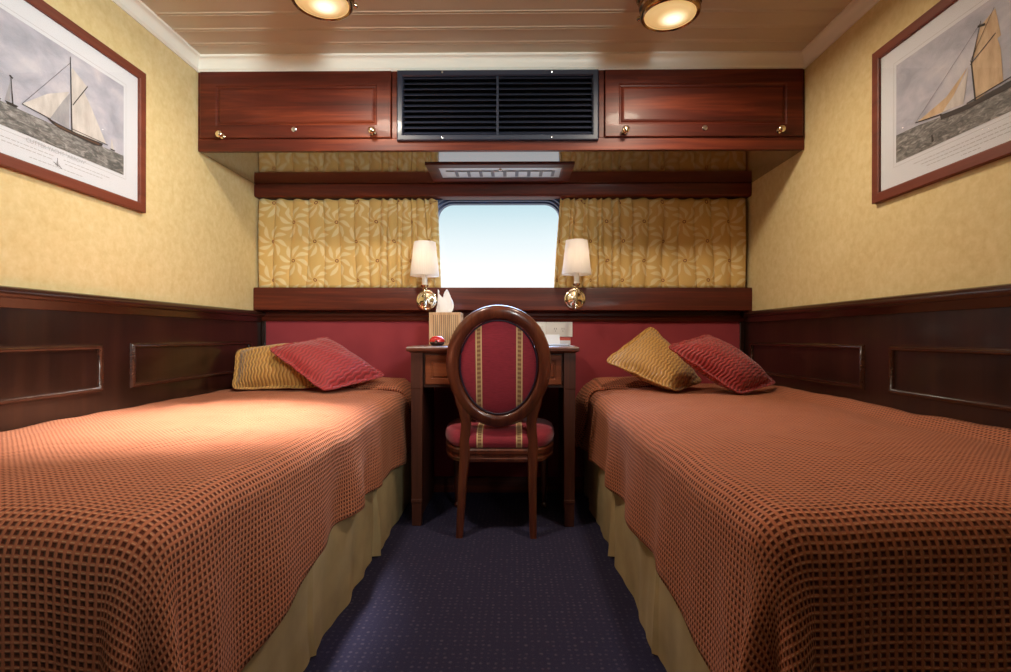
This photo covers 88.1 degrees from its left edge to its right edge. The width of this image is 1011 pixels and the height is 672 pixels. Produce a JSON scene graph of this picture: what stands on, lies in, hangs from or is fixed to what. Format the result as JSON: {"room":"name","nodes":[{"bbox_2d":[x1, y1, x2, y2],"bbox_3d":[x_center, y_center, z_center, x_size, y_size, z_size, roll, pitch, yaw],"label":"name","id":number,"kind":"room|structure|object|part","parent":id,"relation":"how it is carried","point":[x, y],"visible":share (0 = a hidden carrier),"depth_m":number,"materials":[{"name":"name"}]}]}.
{"room":"ship interior","nodes":[
{"label":"ship interior","id":0,"kind":"room"},
{"bbox_2d":[0,0,259,310],"bbox_3d":[-1.391,-0.190,0.969,0.080,2.140,4.100,0,0,1],"label":"wall","id":1,"kind":"structure","parent":0,"point":[195,242],"depth_m":1.97,"materials":[{"name":"paint"}]},
{"bbox_2d":[0,0,145,212],"bbox_3d":[-1.333,-0.706,1.553,0.017,0.511,0.725,0,0,1],"label":"framed print","id":2,"kind":"object","parent":1,"relation":"attached to","point":[73,109],"visible":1,"depth_m":1.58,"materials":[{"name":"brown wood"}]},
{"bbox_2d":[0,285,265,431],"bbox_3d":[-1.335,0.349,0.917,0.035,0.963,3.798,0,0,1],"label":"wainscoting","id":3,"kind":"structure","parent":1,"relation":"attached to","point":[63,355],"depth_m":1.72,"materials":[{"name":"brown wood"}]},
{"bbox_3d":[-1.326,0.104,1.291,0.012,0.160,0.845,0,0,1],"label":"panel moulding","id":4,"kind":"part","parent":3,"relation":"part of","materials":[{"name":"brown wood"}]},
{"bbox_3d":[-1.334,-0.104,0.917,0.035,0.058,3.797,0,0,1],"label":"cap rail","id":5,"kind":"part","parent":3,"relation":"part of","materials":[{"name":"brown wood"}]},
{"bbox_3d":[-1.313,0.104,2.258,0.012,0.160,0.840,0,0,1],"label":"panel moulding","id":6,"kind":"part","parent":3,"relation":"part of","materials":[{"name":"brown wood"}]},
{"bbox_2d":[111,0,199,71],"bbox_3d":[-1.339,-1.169,0.636,0.031,0.062,3.235,0,0,1],"label":"trim","id":7,"kind":"structure","parent":1,"relation":"attached to","point":[141,13],"depth_m":1.99,"materials":[{"name":"white paint"}]},
{"bbox_2d":[303,492,666,671],"bbox_3d":[-0.053,0.862,0.951,2.800,0.060,4.100,0,0,1],"label":"floor","id":8,"kind":"structure","parent":0,"point":[495,597],"depth_m":1.65,"materials":[{"name":"carpet"}]},
{"bbox_2d":[241,451,411,671],"bbox_3d":[-0.897,0.557,1.755,0.849,0.543,2.065,0,0,1],"label":"bed","id":9,"kind":"object","parent":8,"relation":"on","point":[326,590],"visible":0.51,"depth_m":1.51,"materials":[{"name":"beige fabric"}]},
{"bbox_2d":[0,377,410,671],"bbox_3d":[-0.875,0.497,1.724,0.908,0.585,2.129,0,0,1],"label":"bedspread","id":10,"kind":"object","parent":9,"relation":"on","point":[177,534],"visible":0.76,"depth_m":0.95,"materials":[{"name":"fabric"}]},
{"bbox_2d":[232,342,317,389],"bbox_3d":[-1.057,0.130,2.449,0.414,0.226,0.232,0,0,-15],"label":"cushion","id":11,"kind":"object","parent":10,"relation":"on","point":[255,367],"visible":0.62,"depth_m":2.37,"materials":[{"name":"yellow fabric"}]},
{"bbox_2d":[270,337,383,390],"bbox_3d":[-0.826,0.119,2.438,0.295,0.232,0.422,0,0,34],"label":"cushion","id":12,"kind":"object","parent":10,"relation":"on","point":[328,365],"visible":1,"depth_m":2.35,"materials":[{"name":"red fabric"}]},
{"bbox_2d":[406,344,579,526],"bbox_3d":[-0.057,0.438,2.514,0.752,0.788,0.510,0,0,1],"label":"writing desk","id":13,"kind":"object","parent":8,"relation":"on","point":[428,362],"visible":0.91,"depth_m":2.29,"materials":[{"name":"brown wood"}]},
{"bbox_3d":[-0.392,0.452,2.309,0.051,0.759,0.051,0,0,1],"label":"leg","id":14,"kind":"part","parent":13,"relation":"part of","materials":[{"name":"brown wood"}]},
{"bbox_3d":[-0.395,0.450,2.551,0.020,0.755,0.439,0,0,1],"label":"panel","id":15,"kind":"part","parent":13,"relation":"part of","materials":[{"name":"brown wood"}]},
{"bbox_2d":[429,336,444,345],"bbox_3d":[-0.315,0.021,2.378,0.072,0.046,0.061,0,0,1],"label":"trinket box","id":16,"kind":"object","parent":13,"relation":"on","point":[435,340],"visible":1,"depth_m":2.36,"materials":[{"name":"red ceramic"}]},
{"bbox_3d":[-0.315,0.012,2.380,0.072,0.028,0.058,0,0,1],"label":"lid","id":17,"kind":"part","parent":16,"relation":"part of","materials":[{"name":"red ceramic"}]},
{"bbox_2d":[429,312,462,344],"bbox_3d":[-0.294,-0.035,2.579,0.150,0.158,0.150,0,0,1],"label":"tissue box","id":18,"kind":"object","parent":13,"relation":"on","point":[443,324],"visible":0.62,"depth_m":2.50,"materials":[{"name":"beige cardboard"}]},
{"bbox_2d":[436,289,453,311],"bbox_3d":[-0.304,-0.171,2.578,0.089,0.122,0.032,0,0,1],"label":"tissue","id":19,"kind":"object","parent":18,"relation":"on","point":[445,303],"visible":0.93,"depth_m":2.57,"materials":[{"name":"white paper"}]},
{"bbox_3d":[-0.057,0.147,2.290,0.596,0.130,0.012,0,0,1],"label":"drawer","id":20,"kind":"part","parent":13,"relation":"part of","materials":[{"name":"brown wood"}]},
{"bbox_2d":[545,335,559,343],"bbox_3d":[0.215,0.018,2.506,0.080,0.052,0.077,0,0,1],"label":"folded card","id":21,"kind":"object","parent":13,"relation":"on","point":[552,339],"visible":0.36,"depth_m":2.49,"materials":[{"name":"white paper"}]},
{"bbox_3d":[0.283,0.451,2.542,0.020,0.755,0.439,0,0,1],"label":"panel","id":22,"kind":"part","parent":13,"relation":"part of","materials":[{"name":"brown wood"}]},
{"bbox_2d":[560,337,570,344],"bbox_3d":[0.284,0.026,2.630,0.068,0.038,0.132,0,0,1],"label":"booklet","id":23,"kind":"object","parent":13,"relation":"on","point":[563,340],"visible":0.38,"depth_m":2.56,"materials":[{"name":"white paper"}]},
{"bbox_3d":[0.276,0.453,2.299,0.051,0.759,0.051,0,0,1],"label":"leg","id":24,"kind":"part","parent":13,"relation":"part of","materials":[{"name":"brown wood"}]},
{"bbox_3d":[0.236,0.043,2.372,0.134,0.002,0.169,0,0,1],"label":"paper sheet","id":25,"kind":"object","parent":13,"relation":"on","visible":0},
{"bbox_2d":[549,344,569,345],"bbox_3d":[0.230,0.040,2.382,0.116,0.004,0.156,0,0,8],"label":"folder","id":26,"kind":"object","parent":25,"relation":"on","point":[549,344],"visible":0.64,"depth_m":2.37,"materials":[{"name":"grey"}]},
{"bbox_2d":[446,305,553,538],"bbox_3d":[-0.030,0.353,2.348,0.504,0.959,0.522,0,0,1],"label":"dining chair","id":27,"kind":"object","parent":8,"relation":"on","point":[498,380],"visible":1,"depth_m":2.16,"materials":[{"name":"red fabric"}]},
{"bbox_3d":[-0.239,0.674,2.549,0.044,0.315,0.044,0,0,1],"label":"leg","id":28,"kind":"part","parent":27,"relation":"part of","materials":[{"name":"brown wood"}]},
{"bbox_3d":[-0.182,0.539,2.190,0.068,0.585,0.083,0,0,1],"label":"leg","id":29,"kind":"part","parent":27,"relation":"part of","materials":[{"name":"brown wood"}]},
{"bbox_3d":[-0.032,0.128,2.151,0.325,0.395,0.085,0,0,1],"label":"backrest","id":30,"kind":"part","parent":27,"relation":"part of","materials":[{"name":"fabric"}]},
{"bbox_3d":[-0.032,0.128,2.149,0.436,0.508,0.124,0,0,1],"label":"frame","id":31,"kind":"part","parent":27,"relation":"part of","materials":[{"name":"brown wood"}]},
{"bbox_3d":[-0.029,0.501,2.400,0.500,0.058,0.416,0,0,1],"label":"seat frame","id":32,"kind":"part","parent":27,"relation":"part of","materials":[{"name":"brown wood"}]},
{"bbox_3d":[-0.029,0.429,2.400,0.504,0.085,0.420,0,0,1],"label":"seat","id":33,"kind":"part","parent":27,"relation":"part of","materials":[{"name":"fabric"}]},
{"bbox_3d":[0.118,0.540,2.186,0.068,0.585,0.083,0,0,1],"label":"leg","id":34,"kind":"part","parent":27,"relation":"part of","materials":[{"name":"brown wood"}]},
{"bbox_3d":[0.184,0.675,2.543,0.044,0.315,0.044,0,0,1],"label":"leg","id":35,"kind":"part","parent":27,"relation":"part of","materials":[{"name":"brown wood"}]},
{"bbox_2d":[584,450,709,671],"bbox_3d":[0.808,0.560,1.748,0.861,0.543,2.031,0,0,1],"label":"bed","id":36,"kind":"object","parent":8,"relation":"on","point":[668,636],"visible":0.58,"depth_m":1.50,"materials":[{"name":"beige fabric"}]},
{"bbox_2d":[575,376,1010,671],"bbox_3d":[0.763,0.491,1.716,0.961,0.570,2.098,0,0,1],"label":"bedspread","id":37,"kind":"object","parent":36,"relation":"on","point":[787,529],"visible":0.9,"depth_m":0.86,"materials":[{"name":"fabric"}]},
{"bbox_2d":[607,327,701,390],"bbox_3d":[0.704,0.098,2.476,0.348,0.288,0.336,0,0,37],"label":"cushion","id":38,"kind":"object","parent":37,"relation":"on","point":[648,357],"visible":0.94,"depth_m":2.39,"materials":[{"name":"gold fabric"}]},
{"bbox_2d":[669,334,775,393],"bbox_3d":[0.939,0.116,2.291,0.496,0.249,0.242,0,0,-36],"label":"cushion","id":39,"kind":"object","parent":37,"relation":"on","point":[717,360],"visible":1,"depth_m":2.21,"materials":[{"name":"red fabric"}]},
{"bbox_2d":[141,0,851,53],"bbox_3d":[-0.050,-1.227,0.885,2.600,0.062,3.932,0,0,1],"label":"ceiling","id":40,"kind":"structure","parent":0,"point":[209,26],"depth_m":2.02,"materials":[{"name":"paint"}]},
{"bbox_2d":[291,0,357,20],"bbox_3d":[-0.617,-1.148,1.747,0.230,0.100,0.233,0,0,1],"label":"ceiling light","id":41,"kind":"object","parent":40,"relation":"attached to","point":[324,10],"visible":1,"depth_m":1.76,"materials":[{"name":"white glass"}]},
{"bbox_2d":[636,0,701,31],"bbox_3d":[0.568,-1.147,1.811,0.230,0.100,0.233,0,0,1],"label":"ceiling light","id":42,"kind":"object","parent":40,"relation":"attached to","point":[655,15],"visible":1,"depth_m":1.79,"materials":[{"name":"white glass"}]},
{"bbox_2d":[745,0,1010,311],"bbox_3d":[1.289,-0.186,0.932,0.080,2.140,4.100,0,0,1],"label":"wall","id":43,"kind":"structure","parent":0,"point":[815,233],"depth_m":1.88,"materials":[{"name":"paint"}]},
{"bbox_2d":[802,0,879,68],"bbox_3d":[1.230,-1.165,0.601,0.031,0.062,3.235,0,0,1],"label":"trim","id":44,"kind":"structure","parent":43,"relation":"attached to","point":[855,9],"depth_m":1.98,"materials":[{"name":"white paint"}]},
{"bbox_2d":[740,283,1010,428],"bbox_3d":[1.230,0.353,0.882,0.035,0.963,3.798,0,0,1],"label":"wainscoting","id":45,"kind":"structure","parent":43,"relation":"attached to","point":[946,353],"depth_m":1.63,"materials":[{"name":"brown wood"}]},
{"bbox_3d":[1.245,0.108,2.248,0.012,0.160,0.870,0,0,1],"label":"panel moulding","id":46,"kind":"part","parent":45,"relation":"part of","materials":[{"name":"brown wood"}]},
{"bbox_3d":[1.230,-0.100,0.882,0.035,0.058,3.797,0,0,1],"label":"cap rail","id":47,"kind":"part","parent":45,"relation":"part of","materials":[{"name":"brown wood"}]},
{"bbox_3d":[1.232,0.108,1.258,0.012,0.160,0.870,0,0,1],"label":"panel moulding","id":48,"kind":"part","parent":45,"relation":"part of","materials":[{"name":"brown wood"}]},
{"bbox_2d":[872,0,1010,203],"bbox_3d":[1.246,-0.704,1.405,0.017,0.511,0.745,0,0,1],"label":"framed print","id":49,"kind":"object","parent":43,"relation":"attached to","point":[941,86],"visible":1,"depth_m":1.50,"materials":[{"name":"white paper"}]},
{"bbox_3d":[-0.025,-0.183,2.851,2.600,2.070,0.100,0,0,1],"label":"wall","id":50,"kind":"structure","parent":0,"visible":0},
{"bbox_2d":[435,199,563,216],"bbox_3d":[-0.042,-0.467,2.838,0.800,0.648,0.106,0,0,1],"label":"window frame","id":51,"kind":"structure","parent":50,"relation":"in","point":[442,204],"depth_m":2.85,"materials":[{"name":"blue paint"}]},
{"bbox_2d":[198,51,803,71],"bbox_3d":[-0.032,-1.167,2.220,2.600,0.062,0.031,0,0,1],"label":"trim","id":52,"kind":"structure","parent":50,"relation":"attached to","point":[651,59],"depth_m":2.22,"materials":[{"name":"white paint"}]},
{"bbox_2d":[198,69,803,183],"bbox_3d":[-0.029,-0.966,2.495,2.596,0.341,0.610,0,0,1],"label":"upper cabinet","id":53,"kind":"object","parent":50,"relation":"attached to","point":[655,125],"visible":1,"depth_m":2.24,"materials":[{"name":"brown wood"}]},
{"bbox_3d":[-1.218,-0.858,2.224,0.031,0.031,0.037,0,0,1],"label":"knob","id":54,"kind":"part","parent":53,"relation":"part of","materials":[{"name":"gold metal"}]},
{"bbox_3d":[-0.905,-0.993,2.247,0.823,0.286,0.021,0,0,1],"label":"cupboard door","id":55,"kind":"part","parent":53,"relation":"part of","materials":[{"name":"brown wood"}]},
{"bbox_3d":[-0.569,-0.871,2.216,0.031,0.031,0.037,0,0,1],"label":"knob","id":56,"kind":"part","parent":53,"relation":"part of","materials":[{"name":"gold metal"}]},
{"bbox_2d":[397,69,598,141],"bbox_3d":[-0.037,-0.984,2.243,0.858,0.300,0.053,0,0,1],"label":"ventilation grille","id":57,"kind":"object","parent":53,"relation":"attached to","point":[432,105],"visible":0.99,"depth_m":2.24,"materials":[{"name":"black metal"}]},
{"bbox_2d":[425,163,574,181],"bbox_3d":[-0.028,-0.790,2.503,0.683,0.014,0.277,0,0,1],"label":"air vent","id":58,"kind":"object","parent":53,"relation":"attached to","point":[439,172],"visible":1,"depth_m":2.48,"materials":[{"name":"white plastic"}]},
{"bbox_3d":[0.503,-0.869,2.201,0.031,0.031,0.037,0,0,1],"label":"knob","id":59,"kind":"part","parent":53,"relation":"part of","materials":[{"name":"gold metal"}]},
{"bbox_3d":[0.838,-0.990,2.223,0.836,0.286,0.021,0,0,1],"label":"cupboard door","id":60,"kind":"part","parent":53,"relation":"part of","materials":[{"name":"brown wood"}]},
{"bbox_3d":[1.153,-0.868,2.192,0.031,0.031,0.037,0,0,1],"label":"knob","id":61,"kind":"part","parent":53,"relation":"part of","materials":[{"name":"gold metal"}]},
{"bbox_2d":[253,288,751,310],"bbox_3d":[-0.026,-0.194,2.759,2.596,0.120,0.081,0,0,1],"label":"window ledge","id":62,"kind":"object","parent":50,"relation":"attached to","point":[264,299],"visible":0.85,"depth_m":2.72,"materials":[{"name":"brown wood"}]},
{"bbox_2d":[410,240,438,310],"bbox_3d":[-0.414,-0.302,2.650,0.146,0.348,0.148,0,0,1],"label":"wall sconce","id":63,"kind":"object","parent":62,"relation":"attached to","point":[424,264],"visible":1,"depth_m":2.61,"materials":[{"name":"white fabric"}]},
{"bbox_3d":[-0.413,-0.390,2.649,0.146,0.172,0.146,0,0,1],"label":"lamp shade","id":64,"kind":"part","parent":63,"relation":"part of","materials":[{"name":"white fabric"}]},
{"bbox_3d":[-0.413,-0.194,2.669,0.040,0.132,0.080,0,0,1],"label":"arm","id":65,"kind":"part","parent":63,"relation":"part of","materials":[{"name":"gold metal"}]},
{"bbox_2d":[562,239,590,309],"bbox_3d":[0.355,-0.309,2.639,0.146,0.348,0.148,0,0,1],"label":"wall sconce","id":66,"kind":"object","parent":62,"relation":"attached to","point":[576,263],"visible":1,"depth_m":2.60,"materials":[{"name":"white fabric"}]},
{"bbox_3d":[0.355,-0.397,2.638,0.146,0.172,0.146,0,0,1],"label":"lamp shade","id":67,"kind":"part","parent":66,"relation":"part of","materials":[{"name":"white fabric"}]},
{"bbox_3d":[0.355,-0.201,2.658,0.040,0.132,0.080,0,0,1],"label":"arm","id":68,"kind":"part","parent":66,"relation":"part of","materials":[{"name":"gold metal"}]},
{"bbox_2d":[254,183,751,199],"bbox_3d":[-0.025,-0.762,2.761,2.596,0.064,0.077,0,0,1],"label":"pelmet","id":69,"kind":"object","parent":50,"relation":"attached to","point":[649,191],"visible":0.91,"depth_m":2.73,"materials":[{"name":"brown wood"}]},
{"bbox_2d":[258,198,440,287],"bbox_3d":[-0.829,-0.492,2.767,0.971,0.474,0.030,0,0,1],"label":"curtain","id":70,"kind":"object","parent":69,"relation":"hanging from","point":[313,243],"visible":0.96,"depth_m":2.76,"materials":[{"name":"fabric"}]},
{"bbox_2d":[554,198,745,287],"bbox_3d":[0.753,-0.490,2.744,1.005,0.474,0.033,0,0,1],"label":"curtain","id":71,"kind":"object","parent":69,"relation":"hanging from","point":[642,242],"visible":0.93,"depth_m":2.74,"materials":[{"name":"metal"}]},
{"bbox_2d":[262,311,743,476],"bbox_3d":[-0.027,0.308,2.785,2.567,0.882,0.029,0,0,1],"label":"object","id":72,"kind":"object","parent":50,"relation":"attached to","point":[381,339],"visible":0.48,"depth_m":2.79,"materials":[{"name":"fabric"}]},
{"bbox_3d":[-0.026,-0.106,2.785,2.566,0.054,0.029,0,0,1],"label":"rail","id":73,"kind":"part","parent":72,"relation":"part of","materials":[{"name":"brown wood"}]},
{"bbox_2d":[537,322,545,334],"bbox_3d":[0.185,-0.036,2.778,0.052,0.080,0.011,0,0,1],"label":"switch plate","id":74,"kind":"object","parent":72,"relation":"attached to","point":[542,325],"visible":0.33,"depth_m":2.77,"materials":[{"name":"white plastic"}]},
{"bbox_2d":[546,322,571,336],"bbox_3d":[0.281,-0.036,2.777,0.141,0.080,0.009,0,0,1],"label":"wall socket","id":75,"kind":"object","parent":72,"relation":"attached to","point":[564,329],"visible":0.94,"depth_m":2.77,"materials":[{"name":"white plastic"}]},
{"bbox_2d":[560,326,565,332],"bbox_3d":[0.301,-0.035,2.774,0.033,0.033,0.002,0,0,1],"label":"outlet","id":76,"kind":"object","parent":75,"relation":"attached to","point":[562,328],"depth_m":2.77,"materials":[{"name":"grey plastic"}]},
{"bbox_2d":[434,476,583,492],"bbox_3d":[-0.027,0.791,2.790,2.568,0.082,0.022,0,0,1],"label":"baseboard","id":77,"kind":"structure","parent":50,"relation":"attached to","point":[441,483],"depth_m":2.78,"materials":[{"name":"brown wood"}]}
]}

